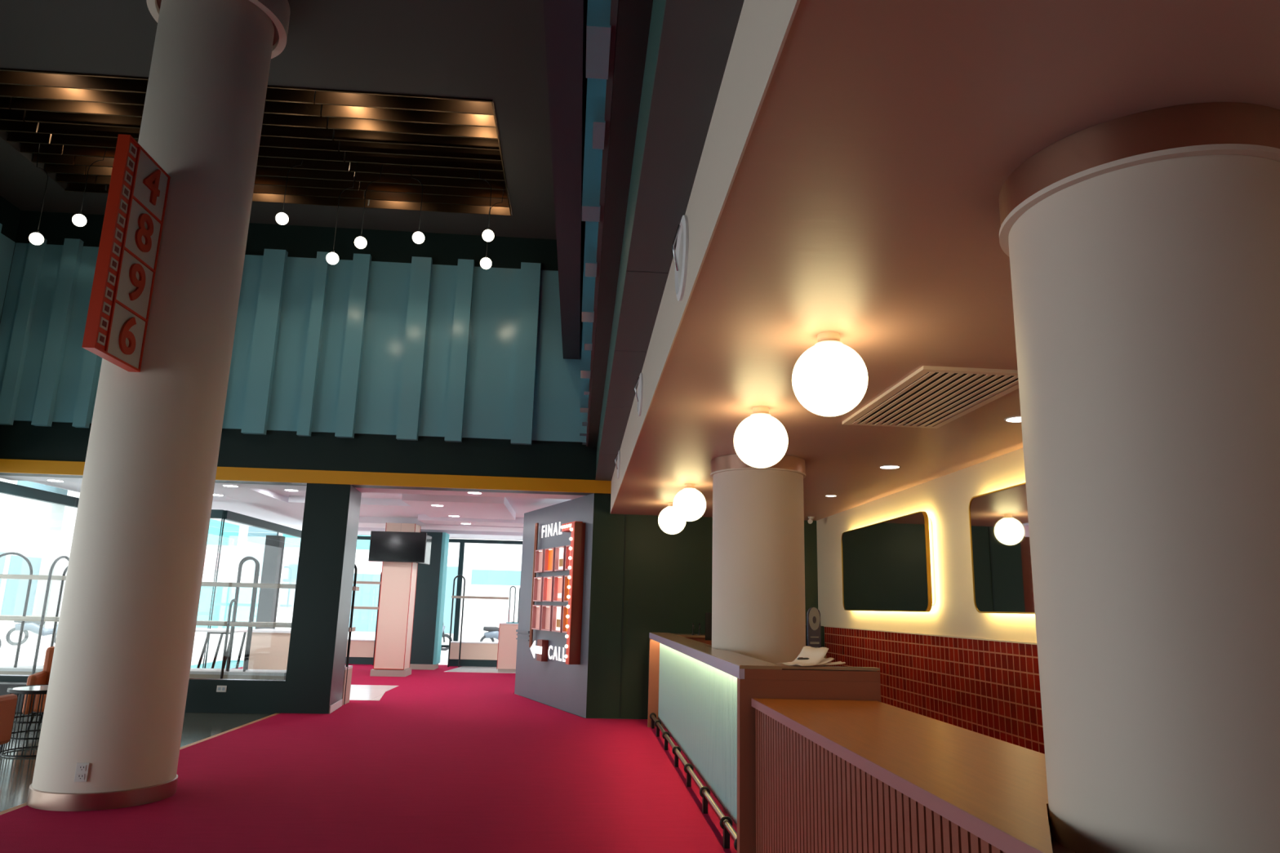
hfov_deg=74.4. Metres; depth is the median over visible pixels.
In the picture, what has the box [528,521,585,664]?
sign
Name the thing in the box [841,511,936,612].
backlit mirror
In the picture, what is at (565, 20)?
ceiling
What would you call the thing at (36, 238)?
pendant lamp
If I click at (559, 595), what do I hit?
print
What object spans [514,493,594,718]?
wall
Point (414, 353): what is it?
trim
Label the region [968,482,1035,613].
backlit mirror
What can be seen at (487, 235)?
pendant lamp
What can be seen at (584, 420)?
trim
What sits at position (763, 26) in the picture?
trim
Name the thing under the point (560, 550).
poster
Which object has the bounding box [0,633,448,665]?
ground
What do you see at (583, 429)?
trim
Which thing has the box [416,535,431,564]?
television
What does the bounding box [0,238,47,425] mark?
trim
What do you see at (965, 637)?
trim
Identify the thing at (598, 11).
trim
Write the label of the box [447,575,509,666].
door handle
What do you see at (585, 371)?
trim
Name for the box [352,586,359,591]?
shelf
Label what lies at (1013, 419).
recessed light
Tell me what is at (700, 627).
tap
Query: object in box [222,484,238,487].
recessed light
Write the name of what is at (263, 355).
trim
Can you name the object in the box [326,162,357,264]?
pendant lamp
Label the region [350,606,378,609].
shelf
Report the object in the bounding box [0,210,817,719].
wall
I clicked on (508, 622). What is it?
stand
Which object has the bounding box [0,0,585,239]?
ceiling
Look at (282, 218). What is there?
pendant lamp
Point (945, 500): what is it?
wall
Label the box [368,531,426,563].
television
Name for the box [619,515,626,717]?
trim
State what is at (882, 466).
recessed light
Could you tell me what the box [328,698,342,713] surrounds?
baseboard
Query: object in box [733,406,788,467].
ceiling lamp
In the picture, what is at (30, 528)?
window
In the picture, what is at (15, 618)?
shelf
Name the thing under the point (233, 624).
shelf
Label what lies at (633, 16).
wall
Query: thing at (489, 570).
windows
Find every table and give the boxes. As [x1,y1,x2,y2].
[0,684,48,757]
[195,628,248,669]
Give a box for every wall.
[0,195,21,241]
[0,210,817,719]
[0,675,285,714]
[255,535,284,629]
[316,483,361,714]
[448,640,497,666]
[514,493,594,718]
[587,0,653,447]
[595,0,665,472]
[816,448,1036,643]
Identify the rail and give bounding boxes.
[649,712,737,851]
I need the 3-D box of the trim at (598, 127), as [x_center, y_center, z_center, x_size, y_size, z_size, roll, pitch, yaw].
[-0.173,-2.865,4.567,0.060,2.855,0.250,2,-12,-4]
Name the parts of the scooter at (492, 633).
seat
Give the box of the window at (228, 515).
[204,510,302,668]
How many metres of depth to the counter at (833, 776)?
3.26 m
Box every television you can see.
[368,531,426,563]
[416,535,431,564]
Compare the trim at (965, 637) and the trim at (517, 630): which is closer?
the trim at (965, 637)
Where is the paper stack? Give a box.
[778,646,845,666]
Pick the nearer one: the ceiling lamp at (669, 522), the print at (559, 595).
the ceiling lamp at (669, 522)
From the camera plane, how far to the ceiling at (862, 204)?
2.80 m
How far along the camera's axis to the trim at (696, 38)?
3.57 m
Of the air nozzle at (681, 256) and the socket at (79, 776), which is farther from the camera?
the socket at (79, 776)
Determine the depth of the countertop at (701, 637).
11.60 m
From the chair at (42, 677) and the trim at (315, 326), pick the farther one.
the trim at (315, 326)
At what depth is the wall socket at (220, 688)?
11.60 m
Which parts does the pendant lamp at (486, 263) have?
globe, cord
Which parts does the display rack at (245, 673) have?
arch frame, arch frame, arch frame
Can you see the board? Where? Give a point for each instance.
(813, 615)
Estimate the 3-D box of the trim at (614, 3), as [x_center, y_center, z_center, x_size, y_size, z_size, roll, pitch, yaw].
[-0.199,-1.417,4.668,0.028,0.045,16.350,2,-12,-4]
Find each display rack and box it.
[0,551,69,675]
[189,556,295,679]
[342,564,359,705]
[350,572,382,665]
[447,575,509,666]
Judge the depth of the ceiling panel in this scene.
10.73 m
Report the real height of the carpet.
0.014 m
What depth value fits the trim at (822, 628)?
12.00 m
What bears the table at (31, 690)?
on the floor
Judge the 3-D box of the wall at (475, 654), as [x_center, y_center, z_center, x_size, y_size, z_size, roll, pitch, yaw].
[-4.078,5.722,21.200,1.370,0.585,0.470,2,-12,-4]
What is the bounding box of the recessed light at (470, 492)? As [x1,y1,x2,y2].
[466,491,482,493]
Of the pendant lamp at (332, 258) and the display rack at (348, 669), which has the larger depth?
the display rack at (348, 669)
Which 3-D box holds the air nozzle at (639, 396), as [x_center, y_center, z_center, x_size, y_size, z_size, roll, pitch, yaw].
[-0.019,-0.252,6.612,0.056,0.340,0.340,2,-12,-4]
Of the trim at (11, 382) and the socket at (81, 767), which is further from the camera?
the trim at (11, 382)
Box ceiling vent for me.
[842,365,1018,428]
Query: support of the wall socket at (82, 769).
attached to the column at (115, 704)
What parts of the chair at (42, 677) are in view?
leg, armrest, seat, leg, backrest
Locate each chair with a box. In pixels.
[0,693,17,745]
[22,646,54,733]
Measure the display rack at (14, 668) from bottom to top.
2.099 m
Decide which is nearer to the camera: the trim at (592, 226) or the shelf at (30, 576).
the trim at (592, 226)
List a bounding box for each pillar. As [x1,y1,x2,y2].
[369,522,421,676]
[409,531,449,670]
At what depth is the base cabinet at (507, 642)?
19.49 m
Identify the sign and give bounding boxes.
[81,133,170,372]
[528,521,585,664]
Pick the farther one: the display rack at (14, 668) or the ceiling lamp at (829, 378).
the display rack at (14, 668)
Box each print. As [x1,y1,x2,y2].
[555,619,560,627]
[557,593,561,598]
[559,559,563,566]
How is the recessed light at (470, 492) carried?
in the ceiling at (491, 515)
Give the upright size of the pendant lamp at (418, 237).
1.610 m
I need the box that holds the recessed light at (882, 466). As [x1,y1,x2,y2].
[879,465,900,468]
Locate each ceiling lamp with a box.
[657,502,686,534]
[672,483,706,521]
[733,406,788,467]
[791,331,867,416]
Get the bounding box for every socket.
[74,763,89,782]
[76,773,84,780]
[78,764,86,771]
[216,685,226,692]
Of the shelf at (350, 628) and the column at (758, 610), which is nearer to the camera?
the column at (758, 610)
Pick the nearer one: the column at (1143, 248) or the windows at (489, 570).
the column at (1143, 248)
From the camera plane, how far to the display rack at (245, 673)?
12.21 m
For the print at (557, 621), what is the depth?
13.25 m
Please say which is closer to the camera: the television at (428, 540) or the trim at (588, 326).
the trim at (588, 326)
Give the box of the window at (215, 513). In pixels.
[202,509,225,668]
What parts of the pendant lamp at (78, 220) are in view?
globe, cord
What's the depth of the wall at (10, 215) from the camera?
12.55 m
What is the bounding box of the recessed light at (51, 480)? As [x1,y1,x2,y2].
[47,479,64,481]
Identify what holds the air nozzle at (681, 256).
attached to the wall at (658, 6)
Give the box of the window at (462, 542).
[356,536,522,647]
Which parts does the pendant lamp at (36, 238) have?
globe, cord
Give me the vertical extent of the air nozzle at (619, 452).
0.340 m
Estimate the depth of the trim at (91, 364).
12.19 m
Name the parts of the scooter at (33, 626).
seat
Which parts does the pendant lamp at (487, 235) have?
cord, globe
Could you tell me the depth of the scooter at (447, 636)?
29.77 m
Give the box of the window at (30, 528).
[0,478,67,635]
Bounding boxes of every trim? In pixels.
[0,233,15,319]
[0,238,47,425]
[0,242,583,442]
[0,458,611,493]
[31,238,84,426]
[71,349,100,427]
[240,248,288,435]
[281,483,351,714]
[296,251,329,436]
[334,253,371,438]
[395,256,432,440]
[444,258,474,442]
[511,262,541,444]
[515,629,529,641]
[579,412,586,435]
[580,321,591,378]
[580,377,588,413]
[582,78,602,222]
[582,221,595,322]
[582,412,587,426]
[582,435,586,444]
[583,378,589,395]
[584,321,592,350]
[585,221,598,276]
[586,0,611,79]
[586,0,618,446]
[592,78,606,149]
[595,0,744,480]
[610,0,800,513]
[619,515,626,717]
[805,625,825,666]
[823,626,1036,644]
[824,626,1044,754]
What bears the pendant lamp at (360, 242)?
hanging from the ceiling at (315, 91)
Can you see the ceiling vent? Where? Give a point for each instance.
(931, 397)
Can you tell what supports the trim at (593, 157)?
attached to the wall at (633, 16)
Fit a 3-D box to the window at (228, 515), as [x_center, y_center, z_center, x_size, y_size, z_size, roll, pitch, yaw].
[-8.100,3.740,18.537,0.100,3.140,6.000,2,-12,-4]
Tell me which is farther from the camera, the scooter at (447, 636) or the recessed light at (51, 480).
the scooter at (447, 636)
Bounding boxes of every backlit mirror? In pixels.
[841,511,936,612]
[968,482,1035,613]
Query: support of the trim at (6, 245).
attached to the wall at (10, 215)
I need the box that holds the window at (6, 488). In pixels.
[0,480,79,508]
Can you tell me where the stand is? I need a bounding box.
[506,586,519,623]
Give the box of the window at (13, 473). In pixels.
[0,473,298,680]
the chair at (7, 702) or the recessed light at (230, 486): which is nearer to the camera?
the chair at (7, 702)
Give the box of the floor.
[0,660,610,812]
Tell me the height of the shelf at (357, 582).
0.060 m
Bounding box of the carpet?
[0,663,737,852]
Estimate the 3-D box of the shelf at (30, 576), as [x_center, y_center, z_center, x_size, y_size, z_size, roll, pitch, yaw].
[-8.675,2.197,12.261,1.500,0.060,0.520,2,-12,-4]
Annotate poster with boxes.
[535,606,540,628]
[537,551,542,571]
[537,578,541,599]
[545,606,550,629]
[546,577,551,600]
[547,549,553,570]
[555,607,560,631]
[556,577,562,600]
[558,548,563,569]
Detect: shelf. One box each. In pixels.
[0,573,66,580]
[0,615,59,622]
[195,620,291,627]
[201,582,295,588]
[348,626,355,631]
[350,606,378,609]
[352,581,381,584]
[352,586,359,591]
[451,595,509,599]
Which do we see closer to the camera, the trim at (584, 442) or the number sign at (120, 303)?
the number sign at (120, 303)
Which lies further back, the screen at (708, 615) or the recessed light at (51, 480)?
the recessed light at (51, 480)
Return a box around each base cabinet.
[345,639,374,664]
[496,622,518,672]
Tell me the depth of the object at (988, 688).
7.76 m
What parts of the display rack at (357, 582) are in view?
arch frame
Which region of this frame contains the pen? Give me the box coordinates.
[797,657,808,659]
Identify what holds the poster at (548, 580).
attached to the sign at (567, 619)
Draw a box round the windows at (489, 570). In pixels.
[44,489,522,644]
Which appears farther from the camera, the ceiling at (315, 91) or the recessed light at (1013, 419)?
the ceiling at (315, 91)
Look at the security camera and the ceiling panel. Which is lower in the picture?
the security camera
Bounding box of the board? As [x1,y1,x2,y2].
[806,607,821,648]
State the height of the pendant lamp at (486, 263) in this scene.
1.744 m
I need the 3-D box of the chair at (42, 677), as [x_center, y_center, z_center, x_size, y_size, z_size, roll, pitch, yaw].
[-6.768,3.108,10.035,0.780,0.916,0.700,7,-13,-23]
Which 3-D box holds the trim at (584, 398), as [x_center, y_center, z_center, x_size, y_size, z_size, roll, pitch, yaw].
[-0.642,-1.593,10.566,0.100,2.855,0.250,2,-12,-4]
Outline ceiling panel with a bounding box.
[0,67,511,216]
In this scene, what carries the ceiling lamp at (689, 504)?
attached to the ceiling at (862, 204)
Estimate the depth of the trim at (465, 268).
12.71 m
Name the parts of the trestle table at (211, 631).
leg, leg, leg, leg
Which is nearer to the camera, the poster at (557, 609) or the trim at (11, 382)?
the trim at (11, 382)
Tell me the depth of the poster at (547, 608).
13.72 m
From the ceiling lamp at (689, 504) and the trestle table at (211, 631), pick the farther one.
the trestle table at (211, 631)
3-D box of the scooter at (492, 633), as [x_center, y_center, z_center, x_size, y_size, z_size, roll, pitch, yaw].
[-4.921,7.549,30.317,1.780,1.048,0.643,9,-14,-32]
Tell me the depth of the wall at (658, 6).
4.08 m
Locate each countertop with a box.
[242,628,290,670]
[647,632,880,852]
[672,633,711,645]
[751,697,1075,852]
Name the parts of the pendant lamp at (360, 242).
globe, cord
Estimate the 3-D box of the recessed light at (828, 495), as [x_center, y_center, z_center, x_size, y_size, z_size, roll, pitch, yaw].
[2.248,0.817,9.927,0.138,0.006,0.138,2,-12,-4]
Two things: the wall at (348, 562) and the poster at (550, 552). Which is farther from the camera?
the poster at (550, 552)
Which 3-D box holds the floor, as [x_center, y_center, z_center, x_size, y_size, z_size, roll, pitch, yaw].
[-3.214,3.461,8.557,12.500,0.254,26.600,2,-12,-4]
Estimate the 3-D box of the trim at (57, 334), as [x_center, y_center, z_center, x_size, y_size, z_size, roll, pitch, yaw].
[-8.538,-1.408,12.380,0.220,2.855,0.100,2,-12,-4]
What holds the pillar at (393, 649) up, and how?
on the carpet
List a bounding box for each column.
[26,0,290,811]
[710,453,805,665]
[999,102,1279,852]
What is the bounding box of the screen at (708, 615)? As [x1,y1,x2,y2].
[705,613,711,640]
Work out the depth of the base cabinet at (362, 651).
20.81 m
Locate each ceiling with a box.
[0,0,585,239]
[0,475,585,540]
[6,90,509,196]
[542,0,587,359]
[610,0,1279,520]
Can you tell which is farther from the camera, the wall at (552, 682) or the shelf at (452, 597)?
the shelf at (452, 597)
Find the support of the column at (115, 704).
on the carpet
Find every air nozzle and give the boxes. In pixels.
[614,450,620,479]
[634,373,643,416]
[671,214,688,301]
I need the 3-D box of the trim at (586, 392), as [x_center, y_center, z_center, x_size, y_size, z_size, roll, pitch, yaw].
[-0.560,-1.768,9.738,0.060,2.855,0.150,2,-12,-4]
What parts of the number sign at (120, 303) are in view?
panel, panel, panel, panel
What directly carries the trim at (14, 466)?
attached to the wall at (22, 440)
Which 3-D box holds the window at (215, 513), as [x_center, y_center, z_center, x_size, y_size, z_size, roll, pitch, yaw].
[-8.824,3.071,15.498,1.900,3.140,0.100,2,-12,-4]
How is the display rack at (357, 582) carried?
on the carpet
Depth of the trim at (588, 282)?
6.87 m
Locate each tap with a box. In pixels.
[691,622,694,635]
[697,623,701,635]
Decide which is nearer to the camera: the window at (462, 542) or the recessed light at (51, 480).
the recessed light at (51, 480)
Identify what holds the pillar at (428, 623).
on the carpet
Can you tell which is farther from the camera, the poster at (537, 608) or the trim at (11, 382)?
the poster at (537, 608)
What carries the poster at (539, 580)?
attached to the sign at (567, 619)
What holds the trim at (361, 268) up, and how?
attached to the wall at (22, 440)
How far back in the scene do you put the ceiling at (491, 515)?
15.48 m
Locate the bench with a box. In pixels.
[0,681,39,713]
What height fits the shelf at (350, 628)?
0.060 m
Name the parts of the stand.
arch frame, arch frame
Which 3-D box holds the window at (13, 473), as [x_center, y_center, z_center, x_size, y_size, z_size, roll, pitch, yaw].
[-7.210,2.101,11.894,4.664,2.768,0.070,2,-12,-4]
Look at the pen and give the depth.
5.23 m
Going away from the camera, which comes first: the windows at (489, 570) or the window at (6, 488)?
the window at (6, 488)
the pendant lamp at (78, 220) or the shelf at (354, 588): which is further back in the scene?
the shelf at (354, 588)
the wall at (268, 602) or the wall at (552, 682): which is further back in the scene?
the wall at (268, 602)
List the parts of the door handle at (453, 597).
arch frame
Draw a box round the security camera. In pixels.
[807,516,814,524]
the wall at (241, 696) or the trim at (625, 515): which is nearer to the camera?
the wall at (241, 696)
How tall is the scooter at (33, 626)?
1.048 m
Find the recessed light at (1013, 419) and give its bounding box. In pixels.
[1004,415,1021,422]
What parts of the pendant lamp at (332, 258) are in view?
globe, cord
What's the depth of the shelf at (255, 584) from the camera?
12.30 m
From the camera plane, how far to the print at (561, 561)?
13.43 m
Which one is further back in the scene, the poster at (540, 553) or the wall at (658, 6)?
the poster at (540, 553)
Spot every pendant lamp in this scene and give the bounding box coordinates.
[28,143,48,244]
[71,147,106,226]
[275,159,302,224]
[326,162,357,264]
[354,164,382,248]
[410,165,424,244]
[479,169,493,241]
[480,181,505,269]
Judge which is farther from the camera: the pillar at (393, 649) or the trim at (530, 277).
the pillar at (393, 649)
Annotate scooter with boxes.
[5,621,58,645]
[440,625,452,650]
[480,621,517,642]
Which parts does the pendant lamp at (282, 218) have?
globe, cord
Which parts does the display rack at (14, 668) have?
arch frame, arch frame, arch frame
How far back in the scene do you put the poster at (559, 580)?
13.37 m
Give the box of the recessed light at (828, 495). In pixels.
[825,494,836,497]
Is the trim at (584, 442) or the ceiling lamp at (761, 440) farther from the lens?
the trim at (584, 442)

